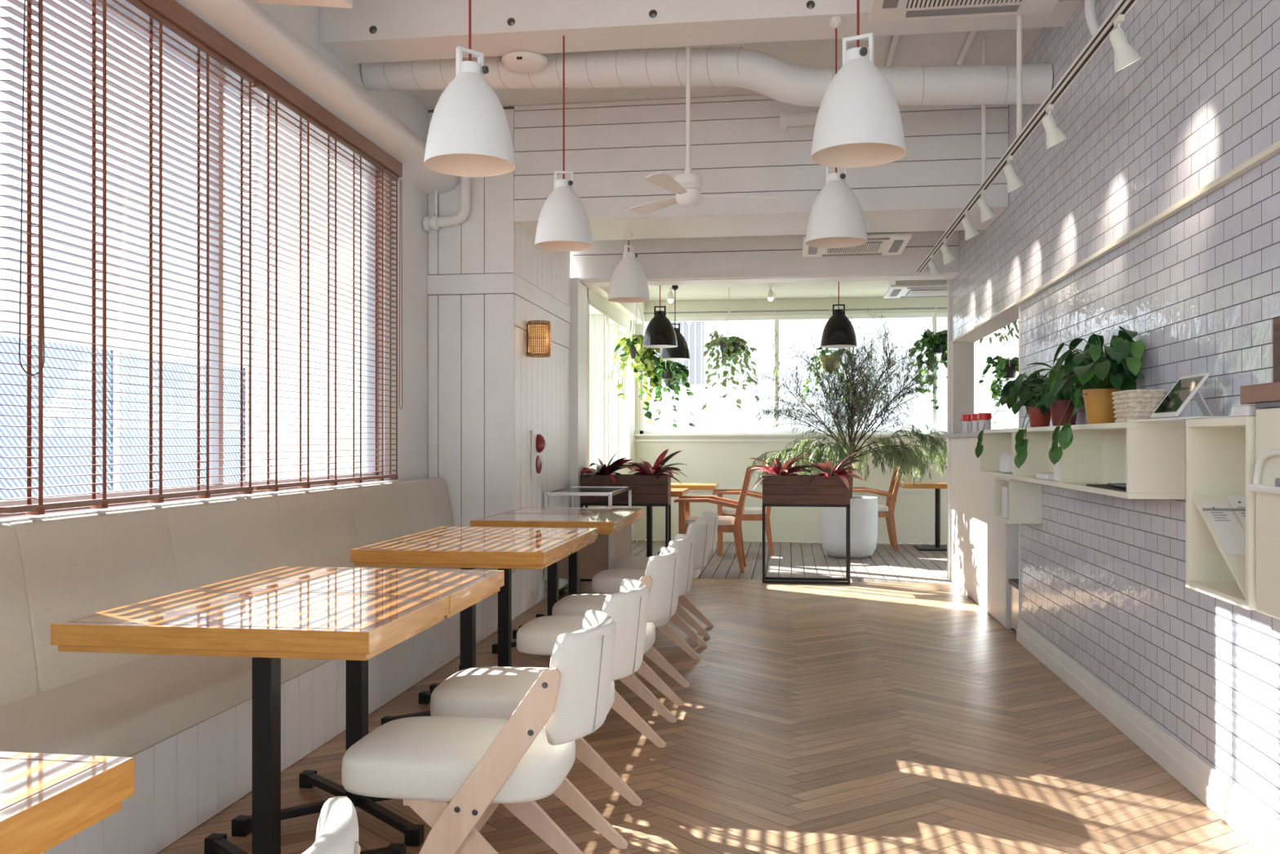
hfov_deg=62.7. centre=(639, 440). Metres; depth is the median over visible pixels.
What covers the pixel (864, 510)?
pot
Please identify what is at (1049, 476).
pad
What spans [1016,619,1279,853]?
baseboard
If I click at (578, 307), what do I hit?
trim
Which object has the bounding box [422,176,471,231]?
drain pipe
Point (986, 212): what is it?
track spotlight
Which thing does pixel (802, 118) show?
pipe
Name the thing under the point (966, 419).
bottle
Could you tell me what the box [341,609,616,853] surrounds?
dining chair
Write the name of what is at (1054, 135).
track spotlight
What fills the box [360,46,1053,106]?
air duct
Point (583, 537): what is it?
cafe table
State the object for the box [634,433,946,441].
trim
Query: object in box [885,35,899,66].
conduit
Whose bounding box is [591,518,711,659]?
dining chair
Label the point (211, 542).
cushion
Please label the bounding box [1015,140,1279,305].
trim
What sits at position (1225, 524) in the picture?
brochure
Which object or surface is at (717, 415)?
sky
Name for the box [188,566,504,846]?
cafe table
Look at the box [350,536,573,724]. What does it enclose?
cafe table
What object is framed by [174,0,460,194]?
pipe
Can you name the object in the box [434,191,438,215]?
pipe
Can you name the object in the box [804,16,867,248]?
pendant lamp
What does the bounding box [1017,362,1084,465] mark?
pothos plant
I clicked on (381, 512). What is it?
cushion
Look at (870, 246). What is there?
grille
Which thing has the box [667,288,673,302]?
ceiling spotlight
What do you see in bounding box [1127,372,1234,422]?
tablet stand
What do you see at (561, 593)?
table base
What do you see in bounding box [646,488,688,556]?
wooden table
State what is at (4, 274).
house
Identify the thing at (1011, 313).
trim
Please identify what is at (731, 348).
hanging plant
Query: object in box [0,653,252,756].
seat cushion
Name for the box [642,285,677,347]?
pendant lamp
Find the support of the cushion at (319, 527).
on the banquette
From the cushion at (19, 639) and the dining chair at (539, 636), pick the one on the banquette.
the cushion at (19, 639)
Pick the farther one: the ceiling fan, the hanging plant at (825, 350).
the hanging plant at (825, 350)
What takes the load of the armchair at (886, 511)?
on the deck
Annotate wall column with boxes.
[427,106,570,617]
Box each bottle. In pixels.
[960,414,972,433]
[970,413,978,432]
[977,413,991,432]
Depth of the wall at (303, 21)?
7.00 m
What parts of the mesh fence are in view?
post, post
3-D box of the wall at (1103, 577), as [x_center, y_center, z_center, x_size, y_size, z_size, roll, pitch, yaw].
[2.006,-0.750,3.283,0.180,4.000,12.340,0,0,8]
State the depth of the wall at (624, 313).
11.31 m
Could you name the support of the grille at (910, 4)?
attached to the air conditioner at (881, 11)
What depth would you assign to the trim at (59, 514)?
4.20 m
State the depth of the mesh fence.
8.09 m
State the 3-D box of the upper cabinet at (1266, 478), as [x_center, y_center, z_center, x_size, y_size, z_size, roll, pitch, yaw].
[1.688,0.188,2.459,0.219,0.545,0.740,0,0,8]
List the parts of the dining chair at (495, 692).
leg, seat, leg, leg, backrest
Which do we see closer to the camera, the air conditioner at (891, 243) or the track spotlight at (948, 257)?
the track spotlight at (948, 257)
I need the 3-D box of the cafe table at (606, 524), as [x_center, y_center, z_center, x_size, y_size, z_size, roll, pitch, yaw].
[-0.528,0.857,6.375,0.850,0.785,0.612,0,0,8]
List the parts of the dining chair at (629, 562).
seat, leg, leg, backrest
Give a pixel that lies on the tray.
(1277, 480)
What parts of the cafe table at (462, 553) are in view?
under frame, post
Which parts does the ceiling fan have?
blade, blade, rod, motor, blade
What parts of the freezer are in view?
lid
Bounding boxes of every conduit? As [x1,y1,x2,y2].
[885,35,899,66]
[955,31,977,65]
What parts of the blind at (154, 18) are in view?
pull cord, ladder cord, ladder cord, rail, ladder cord, ladder cord, ladder cord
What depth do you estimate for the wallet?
4.06 m
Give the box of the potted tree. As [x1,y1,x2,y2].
[738,314,946,558]
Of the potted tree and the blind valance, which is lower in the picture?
the potted tree
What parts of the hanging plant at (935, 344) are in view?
stem, pot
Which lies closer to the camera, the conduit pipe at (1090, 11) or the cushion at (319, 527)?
the conduit pipe at (1090, 11)
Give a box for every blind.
[0,0,254,515]
[251,78,402,491]
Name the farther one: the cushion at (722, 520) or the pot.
the pot
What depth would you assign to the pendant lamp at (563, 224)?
5.54 m
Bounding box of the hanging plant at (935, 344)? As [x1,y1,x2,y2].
[908,297,946,409]
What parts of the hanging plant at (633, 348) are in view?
stem, pot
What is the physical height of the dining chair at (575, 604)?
0.779 m
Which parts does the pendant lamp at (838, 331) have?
cord, lamp shade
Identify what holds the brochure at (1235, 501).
in the display shelf at (1220, 452)
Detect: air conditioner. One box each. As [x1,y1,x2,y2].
[802,231,912,257]
[868,0,1058,22]
[883,279,947,297]
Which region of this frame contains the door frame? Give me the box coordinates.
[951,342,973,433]
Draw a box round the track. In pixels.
[917,0,1137,272]
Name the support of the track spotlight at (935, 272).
attached to the track
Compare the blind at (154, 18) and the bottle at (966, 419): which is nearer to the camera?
the blind at (154, 18)
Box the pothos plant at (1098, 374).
[1024,325,1145,464]
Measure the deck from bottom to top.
0.120 m
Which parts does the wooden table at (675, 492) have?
post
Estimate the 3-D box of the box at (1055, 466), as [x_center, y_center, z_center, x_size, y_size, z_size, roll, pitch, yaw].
[2.052,0.103,4.978,0.120,0.176,0.230,0,0,8]
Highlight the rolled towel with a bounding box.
[999,452,1012,472]
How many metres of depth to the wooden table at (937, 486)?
12.11 m
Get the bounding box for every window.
[0,0,378,516]
[588,298,630,474]
[640,312,946,434]
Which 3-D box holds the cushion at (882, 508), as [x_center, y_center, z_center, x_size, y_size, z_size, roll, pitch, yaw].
[2.623,0.780,12.204,0.500,0.060,0.470,0,0,8]
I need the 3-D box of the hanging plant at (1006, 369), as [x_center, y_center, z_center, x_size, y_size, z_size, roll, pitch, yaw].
[4.114,-0.907,11.796,0.557,1.685,0.584,0,0,-21]
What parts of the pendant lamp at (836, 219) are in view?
cord, lamp shade, screw knob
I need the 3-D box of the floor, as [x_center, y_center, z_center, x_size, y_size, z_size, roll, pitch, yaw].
[-0.055,1.310,3.492,4.320,0.120,12.100,0,0,8]
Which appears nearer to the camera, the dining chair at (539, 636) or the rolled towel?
the dining chair at (539, 636)
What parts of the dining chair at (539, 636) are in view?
seat, leg, leg, leg, backrest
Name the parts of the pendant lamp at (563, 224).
lamp shade, cord, screw knob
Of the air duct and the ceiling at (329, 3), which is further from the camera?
the air duct
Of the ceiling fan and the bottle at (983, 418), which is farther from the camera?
the bottle at (983, 418)
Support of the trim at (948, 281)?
attached to the wall at (1103, 577)
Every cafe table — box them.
[0,751,134,853]
[50,590,448,853]
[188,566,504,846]
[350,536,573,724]
[404,526,597,693]
[470,513,629,653]
[499,506,643,628]
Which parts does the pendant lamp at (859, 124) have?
lamp shade, cord, screw knob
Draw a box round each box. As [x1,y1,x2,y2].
[580,474,671,581]
[762,474,849,584]
[994,475,1042,524]
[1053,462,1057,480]
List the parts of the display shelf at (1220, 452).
rail, panel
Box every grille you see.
[648,321,707,388]
[827,241,882,253]
[906,0,1024,9]
[906,288,946,296]
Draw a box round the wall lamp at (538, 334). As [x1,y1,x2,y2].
[525,320,551,357]
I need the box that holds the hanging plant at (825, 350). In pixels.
[801,314,853,399]
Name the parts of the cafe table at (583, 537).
post, under frame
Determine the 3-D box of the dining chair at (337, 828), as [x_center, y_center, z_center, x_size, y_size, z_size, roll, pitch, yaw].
[-0.692,0.861,1.278,0.694,0.779,0.494,0,0,15]
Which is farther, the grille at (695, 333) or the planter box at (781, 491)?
the grille at (695, 333)
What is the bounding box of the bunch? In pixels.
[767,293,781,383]
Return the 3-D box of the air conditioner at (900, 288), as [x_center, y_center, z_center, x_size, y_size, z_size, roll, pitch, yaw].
[2.865,-1.602,10.403,0.820,0.286,0.800,0,0,8]
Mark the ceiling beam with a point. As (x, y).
(371, 31)
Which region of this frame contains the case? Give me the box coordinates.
[1232,404,1266,417]
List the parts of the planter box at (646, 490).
foot rail, rail, leg, leg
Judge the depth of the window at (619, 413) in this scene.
11.16 m
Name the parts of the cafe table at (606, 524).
post, under frame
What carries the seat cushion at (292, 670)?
on the banquette
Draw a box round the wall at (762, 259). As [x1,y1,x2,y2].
[572,231,959,286]
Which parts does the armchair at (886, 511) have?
armrest, armrest, seat frame, leg, leg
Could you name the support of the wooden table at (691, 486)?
on the deck
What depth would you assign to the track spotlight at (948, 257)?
7.44 m
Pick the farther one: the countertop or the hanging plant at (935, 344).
the hanging plant at (935, 344)
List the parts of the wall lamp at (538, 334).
wall plate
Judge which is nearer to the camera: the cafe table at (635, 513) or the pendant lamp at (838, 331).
the cafe table at (635, 513)
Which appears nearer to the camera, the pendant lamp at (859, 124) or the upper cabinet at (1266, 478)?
the upper cabinet at (1266, 478)
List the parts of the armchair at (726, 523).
leg, leg, armrest, armrest, seat frame, leg, leg, rail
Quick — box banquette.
[0,477,516,853]
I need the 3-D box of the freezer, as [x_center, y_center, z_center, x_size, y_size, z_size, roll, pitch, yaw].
[2.595,1.083,6.755,0.350,0.335,0.390,0,0,8]
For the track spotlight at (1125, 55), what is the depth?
3.53 m
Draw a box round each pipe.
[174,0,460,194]
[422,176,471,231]
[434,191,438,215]
[779,111,818,130]
[1084,0,1099,35]
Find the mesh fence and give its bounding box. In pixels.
[0,335,248,500]
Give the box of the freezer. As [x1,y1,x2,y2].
[1008,578,1018,631]
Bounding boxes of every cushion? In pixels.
[0,523,39,706]
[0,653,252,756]
[7,506,178,692]
[159,495,288,591]
[271,487,360,567]
[280,657,331,684]
[343,481,413,568]
[400,477,453,533]
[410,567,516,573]
[684,515,734,525]
[722,506,762,515]
[877,504,888,511]
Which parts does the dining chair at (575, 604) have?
seat, leg, leg, backrest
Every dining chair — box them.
[302,795,360,853]
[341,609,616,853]
[430,578,648,848]
[515,546,681,747]
[551,533,695,706]
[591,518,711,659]
[611,511,718,637]
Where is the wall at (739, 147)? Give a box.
[514,94,1008,239]
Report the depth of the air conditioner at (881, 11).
5.08 m
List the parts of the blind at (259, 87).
ladder cord, ladder cord, rail, ladder cord, ladder cord, ladder cord, ladder cord, pull cord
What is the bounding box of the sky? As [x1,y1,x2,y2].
[247,106,1018,479]
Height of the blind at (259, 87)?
1.942 m
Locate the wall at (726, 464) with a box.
[635,297,946,543]
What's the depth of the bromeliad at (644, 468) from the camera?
9.35 m
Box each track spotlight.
[928,254,942,279]
[940,238,955,265]
[961,210,978,240]
[977,189,995,222]
[1003,155,1024,193]
[1041,103,1066,149]
[1109,13,1141,72]
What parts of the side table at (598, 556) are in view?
leg, leg, glass, frame, leg, leg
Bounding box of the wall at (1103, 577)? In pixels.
[951,0,1279,818]
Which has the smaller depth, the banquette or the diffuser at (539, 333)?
the banquette
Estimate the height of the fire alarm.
0.360 m
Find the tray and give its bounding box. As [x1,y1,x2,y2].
[1275,478,1279,486]
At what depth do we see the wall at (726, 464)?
13.00 m
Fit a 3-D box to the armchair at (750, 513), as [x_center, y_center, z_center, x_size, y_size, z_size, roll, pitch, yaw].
[1.182,0.750,11.701,0.742,1.000,0.570,0,0,5]
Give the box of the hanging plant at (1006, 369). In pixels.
[978,323,1018,423]
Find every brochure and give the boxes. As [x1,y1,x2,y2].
[1200,502,1245,555]
[1225,495,1245,531]
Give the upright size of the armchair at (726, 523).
1.000 m
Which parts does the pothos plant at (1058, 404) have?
stem, pot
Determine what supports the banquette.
on the floor
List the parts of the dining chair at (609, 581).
seat, leg, leg, backrest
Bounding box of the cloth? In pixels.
[1255,401,1279,408]
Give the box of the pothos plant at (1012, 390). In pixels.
[974,371,1050,468]
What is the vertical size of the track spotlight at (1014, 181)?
0.183 m
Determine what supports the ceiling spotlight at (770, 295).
attached to the ceiling at (940, 48)
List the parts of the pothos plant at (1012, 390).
stem, pot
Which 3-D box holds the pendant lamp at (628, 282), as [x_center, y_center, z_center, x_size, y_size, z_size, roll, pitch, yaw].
[-0.083,-1.290,7.782,0.315,0.496,0.315,0,0,29]
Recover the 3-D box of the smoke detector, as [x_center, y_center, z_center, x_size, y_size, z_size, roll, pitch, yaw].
[-0.656,-2.229,5.969,0.260,0.239,0.260,0,0,8]
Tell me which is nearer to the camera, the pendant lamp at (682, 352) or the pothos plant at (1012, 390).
the pothos plant at (1012, 390)
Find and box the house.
[0,212,196,359]
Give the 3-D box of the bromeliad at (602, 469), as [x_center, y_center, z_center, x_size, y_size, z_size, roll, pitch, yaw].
[-0.286,0.243,9.465,0.596,0.284,0.623,0,0,-34]
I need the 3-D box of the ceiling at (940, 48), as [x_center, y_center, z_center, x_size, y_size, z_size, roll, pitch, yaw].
[1.445,-2.275,5.149,6.770,1.050,15.880,0,0,8]
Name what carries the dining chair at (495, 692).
on the floor
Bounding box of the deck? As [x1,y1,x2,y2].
[631,539,953,582]
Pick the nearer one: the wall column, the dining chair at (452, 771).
the dining chair at (452, 771)
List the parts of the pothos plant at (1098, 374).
stem, pot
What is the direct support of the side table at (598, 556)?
on the floor
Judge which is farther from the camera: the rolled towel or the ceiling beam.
the rolled towel
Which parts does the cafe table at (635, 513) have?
post, under frame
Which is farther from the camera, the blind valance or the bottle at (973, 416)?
the bottle at (973, 416)
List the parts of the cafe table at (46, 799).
under frame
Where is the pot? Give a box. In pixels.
[820,495,878,558]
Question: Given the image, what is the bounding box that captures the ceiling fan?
[629,45,777,214]
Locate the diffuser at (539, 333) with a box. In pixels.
[530,324,547,353]
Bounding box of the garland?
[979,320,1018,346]
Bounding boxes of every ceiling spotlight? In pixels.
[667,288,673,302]
[767,286,773,301]
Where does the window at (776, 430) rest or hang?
in the wall at (726, 464)
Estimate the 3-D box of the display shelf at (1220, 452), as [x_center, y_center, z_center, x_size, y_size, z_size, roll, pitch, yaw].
[1.783,0.197,3.063,0.199,0.527,0.456,0,0,8]
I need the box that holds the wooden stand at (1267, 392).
[1240,316,1279,404]
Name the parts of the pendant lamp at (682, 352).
cord, lamp shade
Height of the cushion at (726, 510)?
0.060 m
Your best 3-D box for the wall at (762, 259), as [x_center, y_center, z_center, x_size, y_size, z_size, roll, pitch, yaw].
[1.072,-1.603,9.284,3.340,0.375,0.315,0,0,8]
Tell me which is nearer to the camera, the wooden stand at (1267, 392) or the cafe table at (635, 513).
the wooden stand at (1267, 392)
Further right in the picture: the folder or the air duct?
the folder
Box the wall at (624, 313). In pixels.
[570,251,644,542]
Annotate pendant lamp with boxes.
[423,0,515,177]
[533,35,593,251]
[607,232,649,302]
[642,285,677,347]
[659,285,690,360]
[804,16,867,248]
[810,0,906,168]
[820,281,857,347]
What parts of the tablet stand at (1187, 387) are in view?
easel leg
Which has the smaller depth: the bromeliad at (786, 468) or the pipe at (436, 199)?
the pipe at (436, 199)
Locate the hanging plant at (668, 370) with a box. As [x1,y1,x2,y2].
[639,292,696,430]
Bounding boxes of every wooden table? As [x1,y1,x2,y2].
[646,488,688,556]
[657,482,719,553]
[898,481,946,551]
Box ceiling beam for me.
[319,0,1082,64]
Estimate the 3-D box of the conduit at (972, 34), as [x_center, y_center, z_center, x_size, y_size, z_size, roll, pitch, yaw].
[1.939,-2.325,6.256,0.040,0.040,1.390,0,0,8]
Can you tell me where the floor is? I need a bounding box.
[155,578,1261,853]
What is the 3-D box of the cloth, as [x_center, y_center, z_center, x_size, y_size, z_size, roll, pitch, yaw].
[1.706,-0.094,2.527,0.185,0.014,0.580,0,0,8]
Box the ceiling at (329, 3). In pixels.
[250,0,352,8]
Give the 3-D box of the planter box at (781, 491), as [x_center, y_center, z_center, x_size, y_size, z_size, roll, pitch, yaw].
[1.469,0.777,9.306,0.760,0.945,0.250,0,0,8]
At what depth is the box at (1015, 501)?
6.01 m
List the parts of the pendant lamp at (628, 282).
lamp shade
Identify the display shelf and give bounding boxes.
[979,422,1186,499]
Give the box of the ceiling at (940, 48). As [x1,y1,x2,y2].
[406,27,1042,302]
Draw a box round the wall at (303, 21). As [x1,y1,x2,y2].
[0,3,428,517]
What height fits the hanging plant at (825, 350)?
1.622 m
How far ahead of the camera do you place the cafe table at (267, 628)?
2.83 m
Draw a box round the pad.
[1035,472,1053,479]
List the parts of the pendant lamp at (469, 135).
lamp shade, cord, screw knob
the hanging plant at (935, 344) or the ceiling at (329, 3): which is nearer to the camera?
the ceiling at (329, 3)
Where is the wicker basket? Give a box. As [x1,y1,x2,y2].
[1111,389,1167,422]
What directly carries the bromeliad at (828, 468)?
in the planter box at (781, 491)
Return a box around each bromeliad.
[579,452,635,483]
[621,448,687,484]
[749,451,813,489]
[801,451,862,488]
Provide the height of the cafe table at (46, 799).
0.785 m
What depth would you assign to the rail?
12.76 m
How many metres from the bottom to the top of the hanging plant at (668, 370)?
1.637 m
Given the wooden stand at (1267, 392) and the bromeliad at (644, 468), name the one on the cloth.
the wooden stand at (1267, 392)
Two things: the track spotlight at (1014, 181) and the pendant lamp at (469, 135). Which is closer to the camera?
the pendant lamp at (469, 135)
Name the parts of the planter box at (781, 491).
leg, leg, foot rail, rail, foot rail, leg, leg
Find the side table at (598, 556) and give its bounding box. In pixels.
[544,486,631,589]
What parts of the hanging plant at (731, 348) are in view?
pot, stem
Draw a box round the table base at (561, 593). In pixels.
[543,586,568,600]
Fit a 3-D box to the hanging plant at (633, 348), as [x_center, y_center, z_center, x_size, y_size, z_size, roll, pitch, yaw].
[0.026,-0.953,11.078,0.603,1.595,0.546,0,0,-41]
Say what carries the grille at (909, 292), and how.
attached to the air conditioner at (900, 288)
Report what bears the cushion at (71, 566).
on the banquette
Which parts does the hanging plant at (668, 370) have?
pot, stem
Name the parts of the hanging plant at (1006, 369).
stem, pot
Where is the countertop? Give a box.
[940,432,979,437]
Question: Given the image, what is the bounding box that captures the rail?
[643,306,946,314]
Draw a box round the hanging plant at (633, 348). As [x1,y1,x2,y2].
[608,302,662,423]
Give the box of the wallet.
[1113,483,1126,488]
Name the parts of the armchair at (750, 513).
leg, armrest, armrest, seat frame, leg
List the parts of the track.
hanger rod, hanger rod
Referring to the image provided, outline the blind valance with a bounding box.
[140,0,402,177]
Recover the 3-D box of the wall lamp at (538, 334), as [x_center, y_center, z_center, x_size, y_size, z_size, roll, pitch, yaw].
[-0.746,-0.750,7.749,0.178,0.258,0.174,0,0,8]
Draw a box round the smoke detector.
[501,51,547,73]
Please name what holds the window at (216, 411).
in the wall at (303, 21)
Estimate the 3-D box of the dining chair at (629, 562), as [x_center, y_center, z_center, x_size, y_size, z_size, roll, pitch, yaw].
[0.168,0.861,6.894,0.694,0.779,0.494,0,0,7]
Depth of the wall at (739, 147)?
7.18 m
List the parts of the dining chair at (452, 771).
leg, seat, leg, leg, leg, backrest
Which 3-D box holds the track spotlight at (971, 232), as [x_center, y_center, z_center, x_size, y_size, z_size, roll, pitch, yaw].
[2.062,-1.340,6.556,0.104,0.183,0.086,0,0,8]
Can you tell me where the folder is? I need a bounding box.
[1086,484,1126,491]
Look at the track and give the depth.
5.18 m
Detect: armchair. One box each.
[673,466,753,573]
[712,464,774,555]
[852,463,902,551]
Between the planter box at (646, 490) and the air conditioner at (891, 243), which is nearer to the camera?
the air conditioner at (891, 243)
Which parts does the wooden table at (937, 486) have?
plate, post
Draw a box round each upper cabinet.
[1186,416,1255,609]
[1247,407,1279,619]
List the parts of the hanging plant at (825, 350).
stem, pot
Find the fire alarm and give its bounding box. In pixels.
[531,430,545,478]
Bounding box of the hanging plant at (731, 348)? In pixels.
[701,287,759,415]
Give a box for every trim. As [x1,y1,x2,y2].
[0,480,399,523]
[568,277,586,581]
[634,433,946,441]
[946,279,951,581]
[949,302,1020,619]
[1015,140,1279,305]

